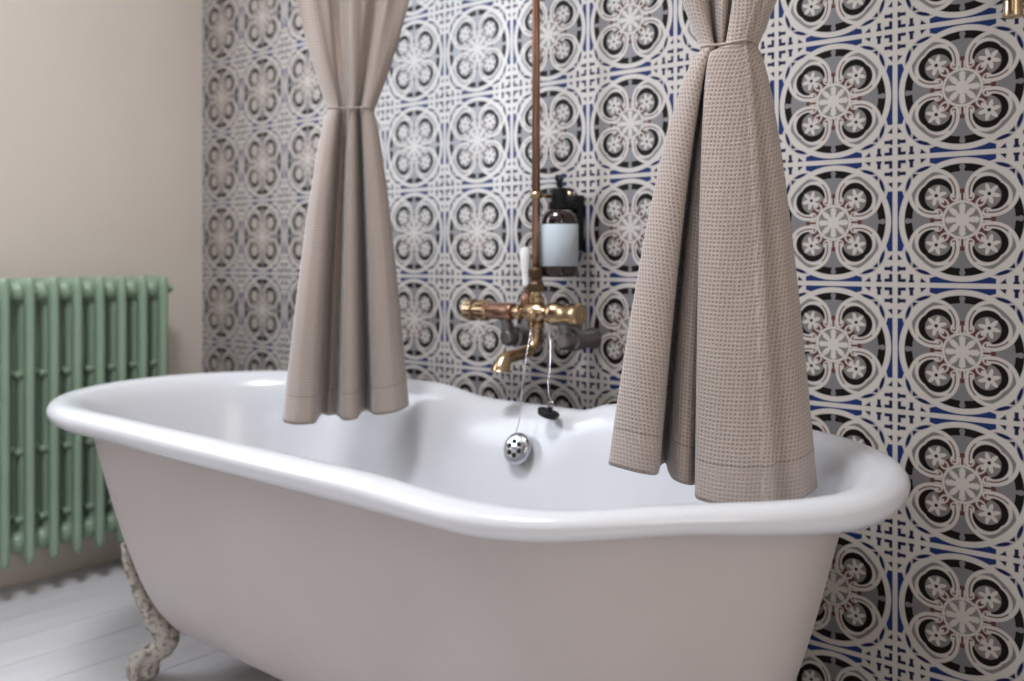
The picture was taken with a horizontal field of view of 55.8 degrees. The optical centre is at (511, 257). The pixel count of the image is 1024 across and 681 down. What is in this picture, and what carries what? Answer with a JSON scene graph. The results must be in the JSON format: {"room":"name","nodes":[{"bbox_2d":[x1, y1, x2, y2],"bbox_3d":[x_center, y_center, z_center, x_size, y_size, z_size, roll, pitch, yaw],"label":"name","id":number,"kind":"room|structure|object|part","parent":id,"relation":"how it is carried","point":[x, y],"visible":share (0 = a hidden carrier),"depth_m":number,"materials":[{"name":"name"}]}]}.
{"room":"bathroom","nodes":[
{"label":"bathroom","id":0,"kind":"room"},
{"bbox_2d":[0,0,201,588],"bbox_3d":[-2.098,-0.427,1.550,0.120,2.700,3.700,0,0,41],"label":"wall","id":1,"kind":"structure","parent":0,"point":[101,100],"depth_m":2.61,"materials":[{"name":"beige paint"}]},
{"bbox_2d":[0,276,172,569],"bbox_3d":[-1.200,0.436,2.376,0.154,0.775,0.772,0,0,41],"label":"radiator","id":2,"kind":"object","parent":1,"relation":"attached to","point":[59,336],"visible":0.76,"depth_m":2.40,"materials":[{"name":"green metal"}]},
{"bbox_2d":[0,559,281,680],"bbox_3d":[-0.732,0.873,0.301,3.820,0.100,3.800,0,0,41],"label":"floor","id":3,"kind":"structure","parent":0,"point":[85,624],"depth_m":2.10,"materials":[{"name":"white wood"}]},
{"bbox_2d":[46,330,910,680],"bbox_3d":[-0.183,0.481,1.612,1.615,0.684,0.710,0,0,41],"label":"bathtub","id":4,"kind":"object","parent":3,"relation":"on","point":[453,534],"visible":0.97,"depth_m":1.31,"materials":[{"name":"white ceramic"}]},
{"bbox_2d":[46,370,910,541],"bbox_3d":[-0.183,0.478,1.612,1.615,0.436,0.710,0,0,41],"label":"bathtub rim","id":5,"kind":"object","parent":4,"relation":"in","point":[212,456],"depth_m":1.59,"materials":[{"name":"white ceramic"}]},
{"bbox_2d":[504,432,531,465],"bbox_3d":[0.009,0.350,1.770,0.060,0.058,0.028,0,0,41],"label":"grille","id":6,"kind":"object","parent":4,"relation":"attached to","point":[518,445],"depth_m":1.76,"materials":[{"name":"silver metal"}]},
{"bbox_3d":[0.023,0.234,1.815,0.007,0.189,0.112,0,0,16],"label":"overflow chain","id":7,"kind":"part","parent":4,"relation":"part of","materials":[{"name":"silver metal"}]},
{"bbox_2d":[202,0,1023,680],"bbox_3d":[0.486,-0.427,1.694,3.600,2.700,0.100,0,0,41],"label":"wall","id":8,"kind":"structure","parent":0,"point":[900,123],"depth_m":1.62,"materials":[{"name":"tile"}]},
{"bbox_2d":[460,247,601,372],"bbox_3d":[0.012,0.097,1.895,0.295,0.239,0.214,0,0,41],"label":"mixer","id":9,"kind":"object","parent":8,"relation":"attached to","point":[532,308],"visible":0.98,"depth_m":1.86,"materials":[{"name":"gold metal"}]},
{"bbox_3d":[-0.069,0.106,1.976,0.065,0.046,0.046,0,0,41],"label":"tap handle","id":10,"kind":"part","parent":9,"relation":"part of","materials":[{"name":"gold metal"}]},
{"bbox_3d":[0.007,0.179,1.842,0.042,0.075,0.126,0,0,41],"label":"spout","id":11,"kind":"part","parent":9,"relation":"part of","materials":[{"name":"gold metal"}]},
{"bbox_3d":[0.026,0.018,1.893,0.022,0.080,0.022,0,0,41],"label":"lever","id":12,"kind":"part","parent":9,"relation":"part of","materials":[{"name":"white ceramic"}]},
{"bbox_2d":[537,325,558,419],"bbox_3d":[0.076,0.208,1.784,0.040,0.167,0.122,0,0,14],"label":"plug","id":13,"kind":"object","parent":9,"relation":"hanging from","point":[548,412],"visible":1,"depth_m":1.74,"materials":[{"name":"black rubber"}]},
{"bbox_3d":[0.069,0.192,1.795,0.008,0.135,0.106,0,0,1],"label":"chain","id":14,"kind":"part","parent":13,"relation":"part of","materials":[{"name":"silver metal"}]},
{"bbox_3d":[0.099,0.106,1.830,0.079,0.045,0.045,0,0,41],"label":"tap handle","id":15,"kind":"part","parent":9,"relation":"part of","materials":[{"name":"gold metal"}]},
{"bbox_2d":[528,0,573,291],"bbox_3d":[0.074,-0.706,1.907,0.033,1.542,0.116,0,0,41],"label":"pipe","id":16,"kind":"object","parent":8,"relation":"attached to","point":[535,284],"visible":0.81,"depth_m":1.87,"materials":[{"name":"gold metal"}]},
{"bbox_2d":[548,195,583,250],"bbox_3d":[0.101,-0.070,1.907,0.052,0.110,0.081,0,0,41],"label":"holder","id":17,"kind":"object","parent":8,"relation":"attached to","point":[575,203],"visible":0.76,"depth_m":1.91,"materials":[{"name":"black plastic"}]},
{"bbox_2d":[540,175,577,276],"bbox_3d":[0.092,-0.063,1.889,0.074,0.200,0.074,0,0,41],"label":"soap bottle","id":18,"kind":"object","parent":17,"relation":"attached to","point":[559,226],"visible":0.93,"depth_m":1.86,"materials":[{"name":"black glass"}]},
{"bbox_3d":[0.092,-0.035,1.889,0.073,0.145,0.073,0,0,41],"label":"glass","id":19,"kind":"part","parent":18,"relation":"part of","materials":[{"name":"glass"}]},
{"bbox_3d":[0.119,-0.070,1.930,0.048,0.110,0.022,0,0,41],"label":"wall plate","id":20,"kind":"part","parent":17,"relation":"part of","materials":[{"name":"black plastic"}]},
{"bbox_2d":[1002,0,1023,18],"bbox_3d":[0.723,-0.388,1.387,0.064,0.092,0.056,0,0,41],"label":"brass fitting","id":21,"kind":"object","parent":8,"relation":"attached to","point":[1011,9],"visible":1,"depth_m":1.37,"materials":[{"name":"gold metal"}]},
{"bbox_3d":[0.025,-1.169,1.651,1.256,0.060,0.567,0,0,41],"label":"rail","id":22,"kind":"object","parent":8,"relation":"attached to","visible":0},
{"bbox_2d":[283,0,408,424],"bbox_3d":[-0.313,-0.419,1.933,0.370,1.476,0.149,0,0,-8],"label":"shower curtain","id":23,"kind":"object","parent":22,"relation":"hanging from","point":[347,357],"visible":1,"depth_m":1.88,"materials":[{"name":"beige fabric"}]},
{"bbox_2d":[608,0,817,502],"bbox_3d":[0.304,-0.415,1.323,0.381,1.482,0.164,0,0,28],"label":"shower curtain","id":24,"kind":"object","parent":22,"relation":"hanging from","point":[713,388],"visible":0.99,"depth_m":1.28,"materials":[{"name":"beige fabric"}]}
]}

